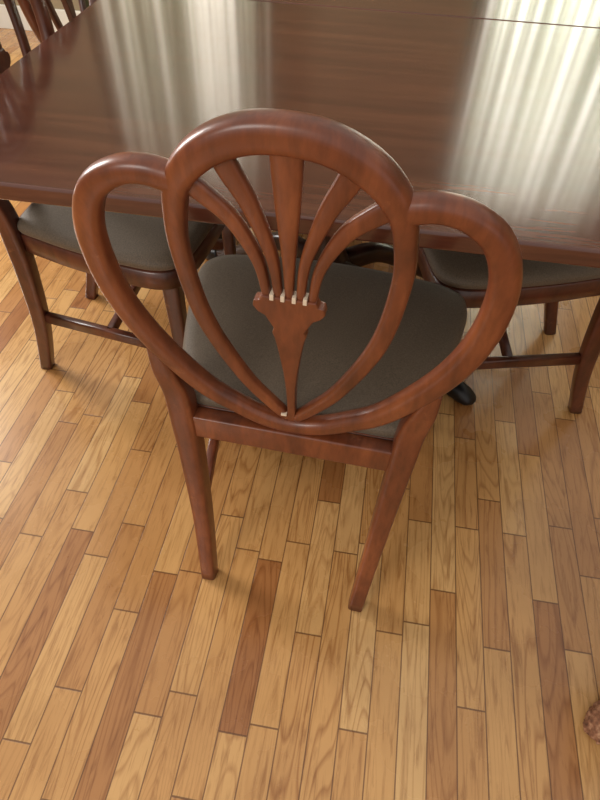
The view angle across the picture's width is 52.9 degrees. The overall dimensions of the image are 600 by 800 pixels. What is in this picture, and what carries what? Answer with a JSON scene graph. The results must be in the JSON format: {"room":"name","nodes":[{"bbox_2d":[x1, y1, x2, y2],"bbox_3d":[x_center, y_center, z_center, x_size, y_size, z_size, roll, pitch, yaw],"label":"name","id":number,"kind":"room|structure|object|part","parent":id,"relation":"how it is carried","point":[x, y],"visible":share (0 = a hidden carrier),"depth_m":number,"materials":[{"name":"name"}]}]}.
{"room":"dining room","nodes":[
{"label":"dining room","id":0,"kind":"room"},
{"bbox_2d":[0,0,79,10],"bbox_3d":[0.600,-2.778,2.311,6.000,2.700,0.120,8,48,5],"label":"wall","id":1,"kind":"structure","parent":0,"point":[57,4],"depth_m":3.34,"materials":[{"name":"beige paint"}]},
{"bbox_2d":[0,4,80,31],"bbox_3d":[0.555,-1.868,3.227,6.000,0.120,0.015,8,48,5],"label":"baseboard","id":2,"kind":"structure","parent":1,"relation":"attached to","point":[5,22],"depth_m":3.41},
{"bbox_2d":[0,28,599,799],"bbox_3d":[0.065,0.396,1.330,6.000,0.100,6.400,8,48,5],"label":"floor","id":3,"kind":"structure","parent":0,"point":[468,668],"depth_m":1.25,"materials":[{"name":"brown wood"}]},
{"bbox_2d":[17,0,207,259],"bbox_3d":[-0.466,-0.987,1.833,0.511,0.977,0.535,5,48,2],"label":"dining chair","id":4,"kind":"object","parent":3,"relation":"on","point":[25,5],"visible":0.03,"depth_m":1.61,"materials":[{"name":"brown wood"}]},
{"bbox_3d":[-0.661,-1.133,1.695,0.085,0.465,0.511,5,48,2],"label":"heart frame","id":5,"kind":"part","parent":4,"relation":"part of","materials":[{"name":"brown wood"}]},
{"bbox_3d":[-0.668,-1.164,1.662,0.086,0.497,0.283,5,48,2],"label":"oval frame","id":6,"kind":"part","parent":4,"relation":"part of","materials":[{"name":"brown wood"}]},
{"bbox_2d":[0,0,235,369],"bbox_3d":[-0.426,-0.499,1.397,0.511,0.977,0.535,8,48,5],"label":"dining chair","id":7,"kind":"object","parent":3,"relation":"on","point":[139,243],"visible":0.26,"depth_m":1.30,"materials":[{"name":"brown wood"}]},
{"bbox_3d":[-0.626,-0.688,1.237,0.086,0.497,0.283,8,48,5],"label":"oval frame","id":8,"kind":"part","parent":7,"relation":"part of","materials":[{"name":"brown wood"}]},
{"bbox_3d":[-0.663,-0.277,1.433,0.110,0.617,0.061,18,50,14],"label":"leg","id":9,"kind":"part","parent":7,"relation":"part of","materials":[{"name":"brown wood"}]},
{"bbox_3d":[-0.619,-0.657,1.270,0.085,0.465,0.511,8,48,5],"label":"heart frame","id":10,"kind":"part","parent":7,"relation":"part of","materials":[{"name":"brown wood"}]},
{"bbox_3d":[-0.606,-0.537,1.668,0.110,0.617,0.061,-2,48,-4],"label":"leg","id":11,"kind":"part","parent":7,"relation":"part of","materials":[{"name":"brown wood"}]},
{"bbox_2d":[17,203,213,270],"bbox_3d":[-0.382,-0.484,1.403,0.420,0.043,0.535,8,48,5],"label":"seat cushion","id":12,"kind":"object","parent":7,"relation":"on","point":[138,242],"depth_m":1.27,"materials":[{"name":"leather"}]},
{"bbox_3d":[-0.383,-0.455,1.435,0.416,0.047,0.530,8,48,5],"label":"seat rail","id":13,"kind":"part","parent":7,"relation":"part of","materials":[{"name":"brown wood"}]},
{"bbox_3d":[-0.278,-0.131,1.424,0.040,0.445,0.040,8,48,5],"label":"leg","id":14,"kind":"part","parent":7,"relation":"part of","materials":[{"name":"brown wood"}]},
{"bbox_3d":[-0.204,-0.464,1.725,0.040,0.445,0.040,8,48,5],"label":"leg","id":15,"kind":"part","parent":7,"relation":"part of","materials":[{"name":"brown wood"}]},
{"bbox_2d":[72,108,522,611],"bbox_3d":[0.024,-0.102,1.058,0.535,0.977,0.511,10,49,7],"label":"dining chair","id":16,"kind":"object","parent":3,"relation":"on","point":[324,359],"visible":1,"depth_m":0.81,"materials":[{"name":"brown wood"}]},
{"bbox_3d":[-0.197,0.138,1.077,0.061,0.617,0.110,0,48,-2],"label":"leg","id":17,"kind":"part","parent":16,"relation":"part of","materials":[{"name":"brown wood"}]},
{"bbox_3d":[-0.013,-0.111,0.742,0.283,0.497,0.086,10,49,7],"label":"oval frame","id":18,"kind":"part","parent":16,"relation":"part of","materials":[{"name":"brown wood"}]},
{"bbox_3d":[-0.014,0.062,0.986,0.350,0.050,0.028,10,49,7],"label":"rail","id":19,"kind":"part","parent":16,"relation":"part of","materials":[{"name":"brown wood"}]},
{"bbox_3d":[0.032,-0.098,1.129,0.530,0.047,0.416,10,49,7],"label":"seat rail","id":20,"kind":"part","parent":16,"relation":"part of","materials":[{"name":"brown wood"}]},
{"bbox_3d":[-0.013,-0.087,0.780,0.511,0.465,0.085,10,49,7],"label":"heart frame","id":21,"kind":"part","parent":16,"relation":"part of","materials":[{"name":"brown wood"}]},
{"bbox_2d":[183,255,466,437],"bbox_3d":[0.033,-0.127,1.097,0.535,0.043,0.420,10,49,7],"label":"seat cushion","id":22,"kind":"object","parent":16,"relation":"on","point":[432,324],"depth_m":1.06,"materials":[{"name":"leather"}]},
{"bbox_3d":[0.150,0.198,1.035,0.061,0.617,0.110,20,51,15],"label":"leg","id":23,"kind":"part","parent":16,"relation":"part of","materials":[{"name":"brown wood"}]},
{"bbox_2d":[0,0,599,405],"bbox_3d":[0.125,-0.703,1.745,1.240,0.749,1.902,8,48,5],"label":"dining table","id":24,"kind":"object","parent":3,"relation":"on","point":[493,103],"visible":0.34,"depth_m":1.12,"materials":[{"name":"brown wood"}]},
{"bbox_2d":[415,247,599,413],"bbox_3d":[0.520,-0.428,1.367,0.511,0.977,0.535,4,48,1],"label":"dining chair","id":25,"kind":"object","parent":3,"relation":"on","point":[548,283],"visible":0.27,"depth_m":1.25,"materials":[{"name":"brown wood"}]},
{"bbox_3d":[0.473,-0.394,1.409,0.416,0.047,0.530,4,48,1],"label":"seat rail","id":26,"kind":"part","parent":25,"relation":"part of","materials":[{"name":"brown wood"}]},
{"bbox_2d":[423,248,599,288],"bbox_3d":[0.474,-0.422,1.377,0.420,0.043,0.535,4,48,1],"label":"seat cushion","id":27,"kind":"object","parent":25,"relation":"on","point":[450,269],"depth_m":1.23,"materials":[{"name":"leather"}]},
{"bbox_3d":[0.731,-0.427,1.616,0.110,0.617,0.061,13,49,10],"label":"leg","id":28,"kind":"part","parent":25,"relation":"part of","materials":[{"name":"brown wood"}]},
{"bbox_3d":[0.711,-0.163,1.378,0.110,0.617,0.061,-6,49,-8],"label":"leg","id":29,"kind":"part","parent":25,"relation":"part of","materials":[{"name":"brown wood"}]},
{"bbox_2d":[583,700,599,744],"bbox_3d":[0.859,0.319,1.126,0.830,0.351,0.305,-33,57,-28],"label":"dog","id":30,"kind":"object","parent":3,"relation":"on","point":[591,724],"visible":1,"depth_m":1.08}
]}

